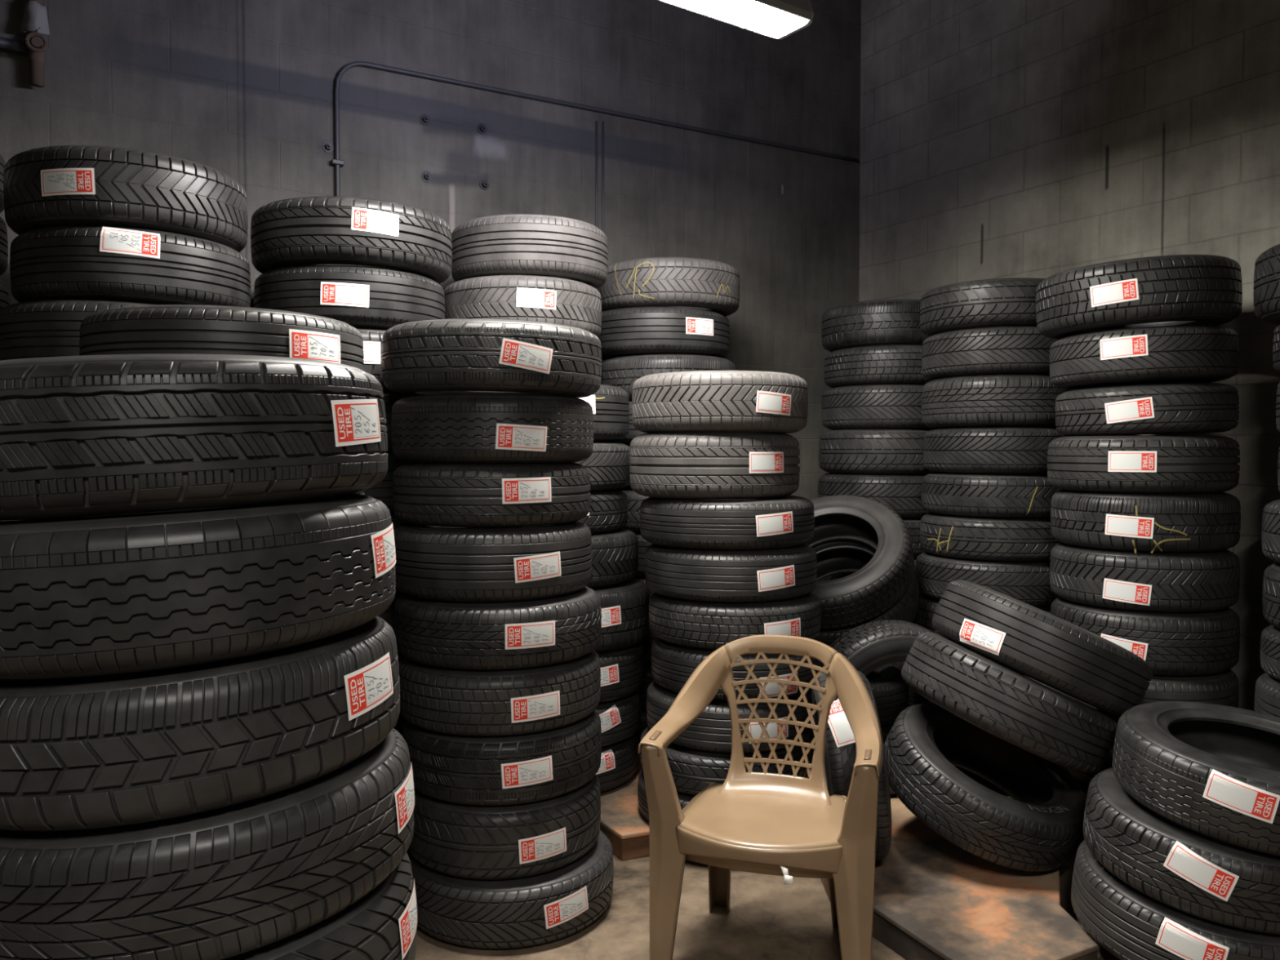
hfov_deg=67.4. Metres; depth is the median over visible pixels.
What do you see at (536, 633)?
tyre
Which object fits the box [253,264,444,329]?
tyre
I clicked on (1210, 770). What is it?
tyre
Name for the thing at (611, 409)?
tyre
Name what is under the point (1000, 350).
tyre
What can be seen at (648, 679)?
tyre
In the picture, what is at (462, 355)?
tyre
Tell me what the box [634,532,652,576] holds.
tyre
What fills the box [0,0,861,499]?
wall
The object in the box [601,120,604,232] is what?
cable
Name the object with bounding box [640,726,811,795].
tyre
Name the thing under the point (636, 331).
tyre
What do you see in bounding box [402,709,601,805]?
tyre
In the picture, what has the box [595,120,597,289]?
cable
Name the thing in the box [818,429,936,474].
tyre
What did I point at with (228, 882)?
tyre
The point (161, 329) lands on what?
tyre
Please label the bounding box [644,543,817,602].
tyre
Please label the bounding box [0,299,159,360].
tyre
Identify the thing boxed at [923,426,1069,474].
tyre
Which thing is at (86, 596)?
tyre
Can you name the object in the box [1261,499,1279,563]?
tyre
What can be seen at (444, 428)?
tyre
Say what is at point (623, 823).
wooden platform
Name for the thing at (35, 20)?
pipe
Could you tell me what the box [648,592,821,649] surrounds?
tyre
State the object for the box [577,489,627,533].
tyre
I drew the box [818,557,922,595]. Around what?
tyre
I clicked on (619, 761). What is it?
tyre
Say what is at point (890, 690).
tyre
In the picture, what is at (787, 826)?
armchair
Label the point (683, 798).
tyre
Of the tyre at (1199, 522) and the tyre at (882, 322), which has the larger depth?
the tyre at (882, 322)
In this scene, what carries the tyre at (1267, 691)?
on the tyre
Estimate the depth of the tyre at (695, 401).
3.25 m
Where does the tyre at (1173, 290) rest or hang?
on the tyre at (1177, 353)
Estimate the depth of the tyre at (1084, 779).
3.44 m
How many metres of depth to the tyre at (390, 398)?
3.15 m
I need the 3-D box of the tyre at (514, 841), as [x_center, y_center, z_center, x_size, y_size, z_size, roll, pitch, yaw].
[-0.430,1.045,3.050,0.612,0.219,0.614,-1,2,-32]
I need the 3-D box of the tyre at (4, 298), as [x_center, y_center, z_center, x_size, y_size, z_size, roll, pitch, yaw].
[-2.304,-0.548,2.942,0.620,0.199,0.620,0,2,0]
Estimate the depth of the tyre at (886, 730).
3.94 m
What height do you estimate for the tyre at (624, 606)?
0.249 m
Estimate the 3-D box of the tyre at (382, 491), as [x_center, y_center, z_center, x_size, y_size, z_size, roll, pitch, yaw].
[-1.015,0.006,3.404,0.650,0.204,0.650,-1,2,-32]
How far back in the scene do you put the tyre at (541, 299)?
3.62 m
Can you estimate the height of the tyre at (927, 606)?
0.196 m
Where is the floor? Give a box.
[415,764,1119,959]
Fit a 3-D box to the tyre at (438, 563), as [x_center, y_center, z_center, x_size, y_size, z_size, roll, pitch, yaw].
[-0.461,0.237,3.018,0.620,0.215,0.623,-1,2,-32]
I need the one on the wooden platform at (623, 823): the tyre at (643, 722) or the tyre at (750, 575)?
the tyre at (643, 722)
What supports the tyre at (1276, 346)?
on the tyre at (1277, 399)
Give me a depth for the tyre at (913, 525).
4.50 m
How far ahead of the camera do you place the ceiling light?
3.00 m
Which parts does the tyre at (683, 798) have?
casing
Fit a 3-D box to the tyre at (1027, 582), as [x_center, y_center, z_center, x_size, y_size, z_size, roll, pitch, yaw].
[1.543,0.419,4.201,0.650,0.187,0.650,0,2,2]
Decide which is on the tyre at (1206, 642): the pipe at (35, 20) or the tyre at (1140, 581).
the tyre at (1140, 581)
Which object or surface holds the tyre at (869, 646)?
on the wooden platform at (935, 899)
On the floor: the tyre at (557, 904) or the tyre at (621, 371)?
the tyre at (557, 904)
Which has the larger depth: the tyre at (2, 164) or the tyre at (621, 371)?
the tyre at (621, 371)
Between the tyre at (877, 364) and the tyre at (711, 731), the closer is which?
the tyre at (711, 731)
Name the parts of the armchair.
leg, armrest, leg, seat, frame, rail, leg, leg, armrest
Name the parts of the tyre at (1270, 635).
casing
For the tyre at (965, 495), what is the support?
on the tyre at (973, 538)
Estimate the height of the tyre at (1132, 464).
0.201 m
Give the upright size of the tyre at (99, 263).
0.209 m
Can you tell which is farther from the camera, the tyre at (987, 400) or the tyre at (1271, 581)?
the tyre at (987, 400)
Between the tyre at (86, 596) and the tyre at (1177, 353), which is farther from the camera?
the tyre at (1177, 353)
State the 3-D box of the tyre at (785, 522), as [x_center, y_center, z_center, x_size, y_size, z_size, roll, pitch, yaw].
[0.320,0.145,3.541,0.637,0.172,0.640,-1,2,-32]
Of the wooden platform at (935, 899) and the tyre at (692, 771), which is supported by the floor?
the wooden platform at (935, 899)
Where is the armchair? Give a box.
[637,634,883,959]
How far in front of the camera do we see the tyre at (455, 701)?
2.76 m
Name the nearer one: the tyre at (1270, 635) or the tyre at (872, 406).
the tyre at (1270, 635)
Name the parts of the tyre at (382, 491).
casing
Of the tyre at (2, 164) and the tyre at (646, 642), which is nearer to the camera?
the tyre at (2, 164)
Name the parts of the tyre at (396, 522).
casing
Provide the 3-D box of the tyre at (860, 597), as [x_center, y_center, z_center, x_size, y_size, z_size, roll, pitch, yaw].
[0.819,0.338,4.093,0.670,0.531,0.606,1,2,29]
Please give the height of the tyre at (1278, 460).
0.203 m
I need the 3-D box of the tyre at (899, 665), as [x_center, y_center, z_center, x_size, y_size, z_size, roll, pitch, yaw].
[1.221,0.825,4.827,0.656,0.185,0.656,-1,2,-32]
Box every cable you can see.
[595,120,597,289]
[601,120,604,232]
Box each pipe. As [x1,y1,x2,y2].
[0,0,49,87]
[330,61,857,196]
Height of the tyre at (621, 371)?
0.201 m
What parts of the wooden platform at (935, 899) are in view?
frame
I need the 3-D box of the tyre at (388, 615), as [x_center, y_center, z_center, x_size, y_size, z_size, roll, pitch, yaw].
[-1.015,0.415,3.417,0.650,0.204,0.650,1,2,33]
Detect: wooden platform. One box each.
[600,752,649,860]
[807,777,1100,959]
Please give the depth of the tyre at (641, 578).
4.22 m
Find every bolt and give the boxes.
[322,141,333,152]
[419,114,430,125]
[421,171,431,182]
[476,123,486,133]
[479,179,488,190]
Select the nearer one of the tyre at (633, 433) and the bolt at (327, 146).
the bolt at (327, 146)
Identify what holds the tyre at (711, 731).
on the tyre at (692, 771)
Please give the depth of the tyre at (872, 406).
4.50 m
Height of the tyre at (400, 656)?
0.204 m
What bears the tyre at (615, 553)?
on the tyre at (624, 606)
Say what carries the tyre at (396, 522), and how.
on the tyre at (388, 615)
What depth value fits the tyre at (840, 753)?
2.90 m
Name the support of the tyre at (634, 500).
on the tyre at (643, 544)
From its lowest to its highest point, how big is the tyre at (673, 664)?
0.173 m
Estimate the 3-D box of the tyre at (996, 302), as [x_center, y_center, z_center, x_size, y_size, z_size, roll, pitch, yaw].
[1.551,-0.731,4.160,0.650,0.195,0.650,-1,2,-32]
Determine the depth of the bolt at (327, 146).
4.00 m
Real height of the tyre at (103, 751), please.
0.247 m
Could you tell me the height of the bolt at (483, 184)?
0.048 m
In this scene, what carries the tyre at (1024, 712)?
on the tyre at (1040, 828)
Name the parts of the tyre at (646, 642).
casing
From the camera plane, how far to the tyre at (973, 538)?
3.91 m
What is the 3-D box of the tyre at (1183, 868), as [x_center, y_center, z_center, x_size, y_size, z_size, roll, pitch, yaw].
[1.581,0.991,2.643,0.650,0.256,0.655,-1,2,-33]
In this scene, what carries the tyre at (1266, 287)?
on the tyre at (1276, 346)
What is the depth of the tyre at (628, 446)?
4.24 m
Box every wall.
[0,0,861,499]
[858,0,1279,711]
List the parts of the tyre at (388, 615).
casing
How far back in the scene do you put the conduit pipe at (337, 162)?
4.38 m
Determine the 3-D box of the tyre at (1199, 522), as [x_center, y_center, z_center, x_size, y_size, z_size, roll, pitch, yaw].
[1.865,0.142,3.568,0.624,0.205,0.624,0,2,-9]
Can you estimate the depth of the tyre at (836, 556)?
4.29 m
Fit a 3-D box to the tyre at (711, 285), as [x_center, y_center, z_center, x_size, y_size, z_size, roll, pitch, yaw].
[0.134,-0.877,4.471,0.660,0.214,0.660,0,2,-13]
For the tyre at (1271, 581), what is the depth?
3.13 m
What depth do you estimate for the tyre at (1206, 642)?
3.30 m
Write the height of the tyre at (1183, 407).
0.187 m
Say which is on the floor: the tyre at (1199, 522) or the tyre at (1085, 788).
the tyre at (1085, 788)
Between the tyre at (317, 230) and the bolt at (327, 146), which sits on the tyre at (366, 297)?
the tyre at (317, 230)
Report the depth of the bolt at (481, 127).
4.36 m
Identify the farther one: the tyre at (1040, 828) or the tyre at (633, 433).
the tyre at (633, 433)
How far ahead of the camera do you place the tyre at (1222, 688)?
3.30 m
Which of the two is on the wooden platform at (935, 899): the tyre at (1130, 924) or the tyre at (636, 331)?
the tyre at (1130, 924)
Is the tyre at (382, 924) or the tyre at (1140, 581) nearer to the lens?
the tyre at (382, 924)
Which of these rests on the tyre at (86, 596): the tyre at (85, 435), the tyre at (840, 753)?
the tyre at (85, 435)
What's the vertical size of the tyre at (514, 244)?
0.229 m
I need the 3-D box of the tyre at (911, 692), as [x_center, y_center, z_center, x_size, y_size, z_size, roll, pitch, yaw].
[1.221,1.010,4.833,0.656,0.185,0.656,0,2,-4]
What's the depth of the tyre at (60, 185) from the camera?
2.70 m
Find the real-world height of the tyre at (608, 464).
0.194 m
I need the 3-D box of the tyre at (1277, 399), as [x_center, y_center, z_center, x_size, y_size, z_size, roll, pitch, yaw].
[2.396,-0.238,3.020,0.660,0.205,0.660,-1,2,-24]
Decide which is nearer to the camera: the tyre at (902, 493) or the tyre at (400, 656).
the tyre at (400, 656)
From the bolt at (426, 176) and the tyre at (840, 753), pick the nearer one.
the tyre at (840, 753)
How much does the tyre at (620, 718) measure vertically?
0.174 m
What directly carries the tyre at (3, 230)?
on the tyre at (4, 298)
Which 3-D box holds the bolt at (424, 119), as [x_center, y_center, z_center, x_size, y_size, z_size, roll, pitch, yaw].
[-0.941,-1.585,4.218,0.048,0.048,0.045,-1,2,-32]
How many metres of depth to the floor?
2.91 m
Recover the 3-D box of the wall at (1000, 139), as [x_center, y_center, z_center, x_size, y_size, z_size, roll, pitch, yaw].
[3.253,-0.937,2.606,0.200,4.800,7.200,-1,2,-32]
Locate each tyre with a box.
[0,154,5,213]
[0,217,8,275]
[0,279,8,309]
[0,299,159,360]
[0,354,387,520]
[0,493,395,679]
[0,616,399,831]
[0,728,414,959]
[3,145,247,252]
[9,226,250,307]
[79,304,364,371]
[222,853,417,959]
[250,195,452,284]
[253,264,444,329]
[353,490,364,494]
[355,328,392,391]
[362,453,410,514]
[377,588,403,631]
[382,318,601,398]
[382,391,413,453]
[390,514,405,530]
[391,393,593,463]
[392,462,590,527]
[393,520,591,602]
[393,713,405,735]
[394,586,601,670]
[397,650,403,662]
[398,650,600,736]
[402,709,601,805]
[408,774,600,879]
[408,830,613,948]
[444,275,601,337]
[451,213,608,288]
[572,441,631,491]
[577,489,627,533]
[580,384,629,441]
[586,528,638,588]
[591,577,649,653]
[595,690,640,746]
[595,733,637,792]
[596,642,644,702]
[597,257,739,316]
[597,306,729,359]
[600,354,735,400]
[616,400,646,444]
[617,488,648,532]
[623,444,631,488]
[629,432,799,499]
[631,370,808,433]
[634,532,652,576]
[634,576,654,600]
[635,707,648,751]
[637,769,694,820]
[638,664,653,707]
[640,495,814,550]
[640,625,656,664]
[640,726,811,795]
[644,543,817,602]
[646,680,813,753]
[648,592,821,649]
[651,636,822,701]
[804,494,914,629]
[808,723,893,763]
[809,619,955,795]
[812,539,919,645]
[812,671,891,860]
[817,472,931,518]
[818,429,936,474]
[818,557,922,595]
[821,299,929,351]
[821,384,935,430]
[823,345,932,387]
[865,664,908,726]
[884,702,1086,871]
[888,662,904,670]
[901,631,1117,773]
[902,518,926,557]
[908,685,915,706]
[915,551,1059,606]
[915,594,1050,636]
[920,277,1045,336]
[920,512,1062,561]
[921,326,1057,380]
[921,374,1075,428]
[921,472,1062,518]
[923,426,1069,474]
[932,580,1153,716]
[1035,254,1242,339]
[1047,435,1239,493]
[1049,324,1239,389]
[1049,542,1239,612]
[1050,489,1240,553]
[1050,596,1239,675]
[1055,382,1239,435]
[1064,742,1114,786]
[1071,839,1279,959]
[1078,782,1088,844]
[1083,766,1279,934]
[1101,669,1239,723]
[1112,701,1279,855]
[1253,244,1279,324]
[1254,672,1279,717]
[1260,625,1279,679]
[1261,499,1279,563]
[1262,562,1279,628]
[1272,324,1279,373]
[1275,382,1279,431]
[1277,447,1279,491]
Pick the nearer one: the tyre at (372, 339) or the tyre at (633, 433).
the tyre at (372, 339)
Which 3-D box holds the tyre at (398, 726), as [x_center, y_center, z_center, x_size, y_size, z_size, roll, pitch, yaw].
[-1.015,0.825,3.431,0.650,0.204,0.650,0,2,8]
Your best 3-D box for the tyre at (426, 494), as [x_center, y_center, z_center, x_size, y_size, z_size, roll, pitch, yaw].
[-0.460,0.037,3.011,0.609,0.184,0.611,-1,2,-32]
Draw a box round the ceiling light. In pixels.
[659,0,813,39]
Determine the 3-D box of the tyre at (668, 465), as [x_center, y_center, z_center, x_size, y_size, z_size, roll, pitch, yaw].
[0.274,-0.056,3.538,0.623,0.230,0.625,-1,2,-32]
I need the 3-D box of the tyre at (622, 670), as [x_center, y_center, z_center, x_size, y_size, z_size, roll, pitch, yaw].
[-0.297,0.763,3.965,0.635,0.199,0.638,-1,2,-32]
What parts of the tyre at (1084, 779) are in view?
casing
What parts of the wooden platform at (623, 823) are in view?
frame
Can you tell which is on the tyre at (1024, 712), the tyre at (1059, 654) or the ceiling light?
the tyre at (1059, 654)

